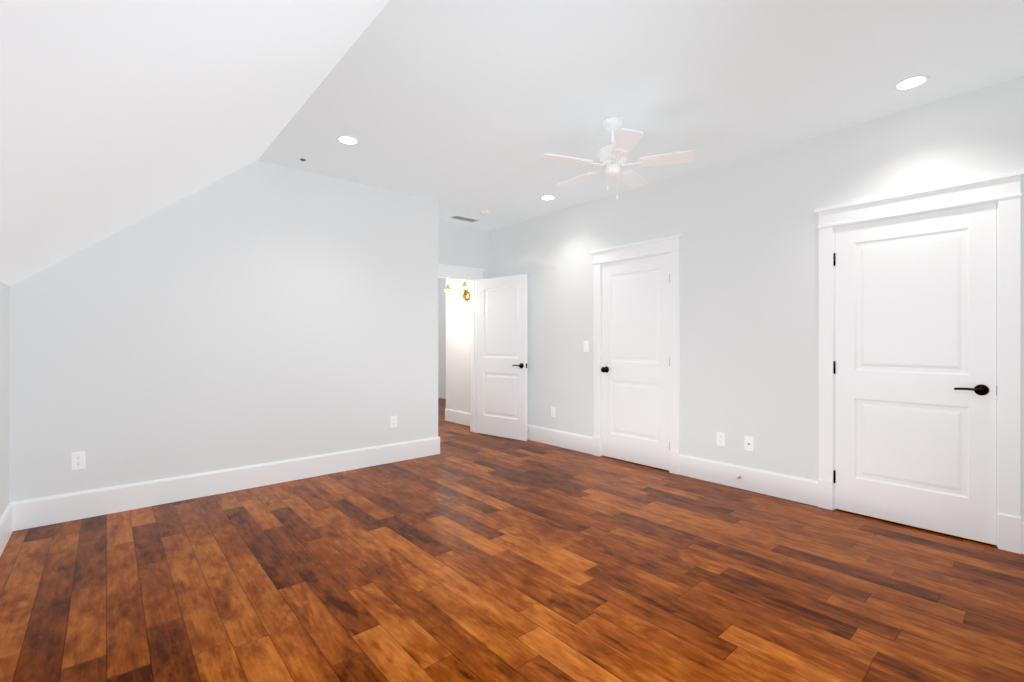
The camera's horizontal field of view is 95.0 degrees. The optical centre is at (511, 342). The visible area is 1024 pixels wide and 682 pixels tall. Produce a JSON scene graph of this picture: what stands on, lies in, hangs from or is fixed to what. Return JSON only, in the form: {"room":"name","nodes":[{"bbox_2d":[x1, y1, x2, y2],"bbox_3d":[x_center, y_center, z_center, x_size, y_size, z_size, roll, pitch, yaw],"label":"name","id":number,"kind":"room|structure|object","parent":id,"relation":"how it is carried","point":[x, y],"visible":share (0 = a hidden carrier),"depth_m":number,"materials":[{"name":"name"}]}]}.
{"room":"empty attic bedroom","nodes":[
{"label":"empty attic bedroom","id":0,"kind":"room"},
{"bbox_2d":[0,281,9,517],"bbox_3d":[-1.662,0.403,1.115,0.120,1.618,4.901,0,0,-41],"label":"wall","id":1,"kind":"structure","parent":0,"point":[4,396],"depth_m":2.85,"materials":[{"name":"paint"}]},
{"bbox_2d":[0,502,15,555],"bbox_3d":[-1.650,1.120,1.205,0.016,0.184,4.783,0,0,-41],"label":"baseboard","id":2,"kind":"structure","parent":1,"relation":"attached to","point":[8,519],"depth_m":2.84,"materials":[{"name":"paint"}]},
{"bbox_2d":[0,0,389,285],"bbox_3d":[-1.133,-0.931,1.572,1.577,1.396,4.901,0,0,-41],"label":"ceiling","id":3,"kind":"structure","parent":0,"point":[116,116],"depth_m":1.72,"materials":[{"name":"paint"}]},
{"bbox_2d":[10,160,437,501],"bbox_3d":[-2.095,-0.208,4.059,3.315,2.841,0.120,0,0,-41],"label":"wall","id":4,"kind":"structure","parent":0,"point":[257,312],"depth_m":3.82,"materials":[{"name":"paint"}]},
{"bbox_2d":[71,452,84,469],"bbox_3d":[-2.972,0.812,3.217,0.070,0.115,0.008,0,0,-41],"label":"electrical outlet","id":5,"kind":"object","parent":4,"relation":"attached to","point":[77,460],"visible":1,"depth_m":3.21,"materials":[{"name":"white plastic"}]},
{"bbox_2d":[16,437,439,530],"bbox_3d":[-1.988,1.120,4.062,3.182,0.184,0.017,0,0,-41],"label":"baseboard","id":6,"kind":"structure","parent":4,"relation":"attached to","point":[28,514],"depth_m":3.67,"materials":[{"name":"paint"}]},
{"bbox_2d":[390,416,396,427],"bbox_3d":[-1.197,0.807,4.751,0.070,0.115,0.008,0,0,-41],"label":"electrical outlet","id":7,"kind":"object","parent":4,"relation":"attached to","point":[393,421],"visible":1,"depth_m":4.75,"materials":[{"name":"white plastic"}]},
{"bbox_2d":[438,278,445,398],"bbox_3d":[-0.725,-0.208,9.318,0.120,2.841,2.927,0,0,-41],"label":"wall","id":8,"kind":"structure","parent":0,"point":[441,338],"depth_m":10.13,"materials":[{"name":"paint"}]},
{"bbox_2d":[438,220,490,278],"bbox_3d":[-1.004,-0.208,5.896,1.777,2.841,0.120,0,0,-41],"label":"wall","id":9,"kind":"structure","parent":0,"point":[463,245],"depth_m":6.15,"materials":[{"name":"paint"}]},
{"bbox_2d":[438,263,484,432],"bbox_3d":[-0.826,0.116,6.050,1.052,2.192,0.201,0,0,-41],"label":"door frame","id":10,"kind":"structure","parent":9,"relation":"attached to","point":[444,270],"depth_m":6.29,"materials":[{"name":"paint"}]},
{"bbox_2d":[0,398,1023,681],"bbox_3d":[-1.065,1.272,4.763,6.552,0.120,10.400,0,0,-41],"label":"floor","id":11,"kind":"structure","parent":0,"point":[464,554],"depth_m":2.34,"materials":[{"name":"brown wood"}]},
{"bbox_2d":[258,0,1023,230],"bbox_3d":[0.393,-1.579,3.417,3.145,0.100,5.697,0,0,-41],"label":"ceiling","id":12,"kind":"structure","parent":0,"point":[470,108],"depth_m":2.78,"materials":[{"name":"paint"}]},
{"bbox_2d":[336,135,359,144],"bbox_3d":[-1.238,-1.526,3.545,0.168,0.006,0.168,0,0,-41],"label":"recessed light","id":13,"kind":"object","parent":12,"relation":"in","point":[347,140],"visible":1,"depth_m":3.54,"materials":[{"name":"white glass"}]},
{"bbox_2d":[449,215,479,222],"bbox_3d":[-0.586,-1.524,5.801,0.362,0.009,0.162,0,0,-41],"label":"ceiling vent","id":14,"kind":"object","parent":12,"relation":"in","point":[464,218],"visible":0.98,"depth_m":5.78,"materials":[{"name":"grey metal"}]},
{"bbox_2d":[480,210,490,215],"bbox_3d":[-0.309,-1.510,5.496,0.132,0.037,0.132,0,0,-41],"label":"smoke detector","id":15,"kind":"object","parent":12,"relation":"attached to","point":[485,212],"visible":1,"depth_m":5.45,"materials":[{"name":"white plastic"}]},
{"bbox_2d":[540,195,555,199],"bbox_3d":[0.381,-1.526,4.955,0.168,0.006,0.168,0,0,-41],"label":"recessed light","id":16,"kind":"object","parent":12,"relation":"in","point":[548,197],"visible":1,"depth_m":4.95,"materials":[{"name":"white glass"}]},
{"bbox_2d":[538,117,695,199],"bbox_3d":[0.688,-1.260,3.277,1.044,0.539,1.021,0,0,-41],"label":"ceiling fan","id":17,"kind":"object","parent":12,"relation":"hanging from","point":[612,157],"visible":1,"depth_m":3.18,"materials":[{"name":"white"}]},
{"bbox_2d":[893,74,929,90],"bbox_3d":[2.348,-1.526,2.760,0.168,0.006,0.168,0,0,-41],"label":"recessed light","id":18,"kind":"object","parent":12,"relation":"in","point":[915,81],"visible":1,"depth_m":2.76,"materials":[{"name":"white glass"}]},
{"bbox_2d":[446,76,1023,520],"bbox_3d":[1.209,-0.208,4.785,0.120,2.841,6.700,0,0,-41],"label":"wall","id":19,"kind":"structure","parent":0,"point":[746,228],"depth_m":3.88,"materials":[{"name":"paint"}]},
{"bbox_2d":[445,279,470,300],"bbox_3d":[-0.748,-0.771,6.773,0.242,0.341,0.518,0,0,-41],"label":"sconce","id":20,"kind":"object","parent":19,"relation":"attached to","point":[466,293],"visible":0.94,"depth_m":6.81,"materials":[{"name":"gold metal"}]},
{"bbox_2d":[445,409,470,425],"bbox_3d":[-0.704,1.120,6.897,0.015,0.184,1.003,0,0,-41],"label":"baseboard","id":21,"kind":"structure","parent":19,"relation":"attached to","point":[459,417],"depth_m":7.01,"materials":[{"name":"paint"}]},
{"bbox_2d":[477,274,526,440],"bbox_3d":[-0.140,0.186,5.986,0.824,2.032,0.138,0,0,40],"label":"entry door","id":22,"kind":"structure","parent":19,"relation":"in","point":[501,356],"depth_m":5.95,"materials":[{"name":"paint"}]},
{"bbox_2d":[551,407,554,416],"bbox_3d":[0.483,0.820,5.527,0.008,0.115,0.070,0,0,-41],"label":"electrical outlet","id":23,"kind":"object","parent":19,"relation":"attached to","point":[552,411],"visible":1,"depth_m":5.52,"materials":[{"name":"white plastic"}]},
{"bbox_2d":[527,424,592,454],"bbox_3d":[0.282,1.120,5.735,0.044,0.184,1.806,0,0,-41],"label":"baseboard","id":24,"kind":"structure","parent":19,"relation":"attached to","point":[581,443],"depth_m":5.41,"materials":[{"name":"paint"}]},
{"bbox_2d":[584,341,588,351],"bbox_3d":[0.811,0.047,5.145,0.012,0.115,0.070,0,0,-41],"label":"light switch","id":25,"kind":"object","parent":19,"relation":"attached to","point":[586,346],"visible":1,"depth_m":5.14,"materials":[{"name":"white plastic"}]},
{"bbox_2d":[601,254,669,469],"bbox_3d":[1.208,0.186,4.675,0.102,2.032,0.810,0,0,-41],"label":"door","id":26,"kind":"structure","parent":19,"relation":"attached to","point":[635,369],"depth_m":4.67,"materials":[{"name":"paint"}]},
{"bbox_2d":[590,234,681,474],"bbox_3d":[1.245,0.116,4.713,0.160,2.192,1.038,0,0,-41],"label":"door frame","id":27,"kind":"structure","parent":19,"relation":"attached to","point":[670,245],"depth_m":4.50,"materials":[{"name":"paint"}]},
{"bbox_2d":[717,432,724,446],"bbox_3d":[1.786,0.830,4.019,0.008,0.115,0.070,0,0,-41],"label":"electrical outlet","id":28,"kind":"object","parent":19,"relation":"attached to","point":[720,438],"visible":1,"depth_m":4.02,"materials":[{"name":"white plastic"}]},
{"bbox_2d":[679,454,817,505],"bbox_3d":[1.900,1.120,3.883,0.015,0.184,1.111,0,0,-41],"label":"baseboard","id":29,"kind":"structure","parent":19,"relation":"attached to","point":[797,489],"depth_m":3.81,"materials":[{"name":"paint"}]},
{"bbox_2d":[745,436,753,450],"bbox_3d":[1.936,0.830,3.840,0.016,0.115,0.070,0,0,-41],"label":"outlet","id":30,"kind":"object","parent":19,"relation":"attached to","point":[749,443],"visible":1,"depth_m":3.84,"materials":[{"name":"white plastic"}]},
{"bbox_2d":[834,202,996,544],"bbox_3d":[2.594,0.186,3.084,0.086,2.032,0.823,0,0,-41],"label":"door","id":31,"kind":"structure","parent":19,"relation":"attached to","point":[915,367],"depth_m":3.04,"materials":[{"name":"paint"}]},
{"bbox_2d":[814,170,1023,553],"bbox_3d":[2.631,0.116,3.109,0.160,2.192,1.051,0,0,-41],"label":"door frame","id":32,"kind":"structure","parent":19,"relation":"attached to","point":[1003,190],"depth_m":2.77,"materials":[{"name":"paint"}]},
{"bbox_2d":[1021,521,1023,553],"bbox_3d":[3.089,1.120,2.508,0.016,0.184,0.497,0,0,-41],"label":"baseboard","id":33,"kind":"structure","parent":19,"relation":"attached to","point":[1022,522],"depth_m":2.69,"materials":[{"name":"paint"}]}
]}

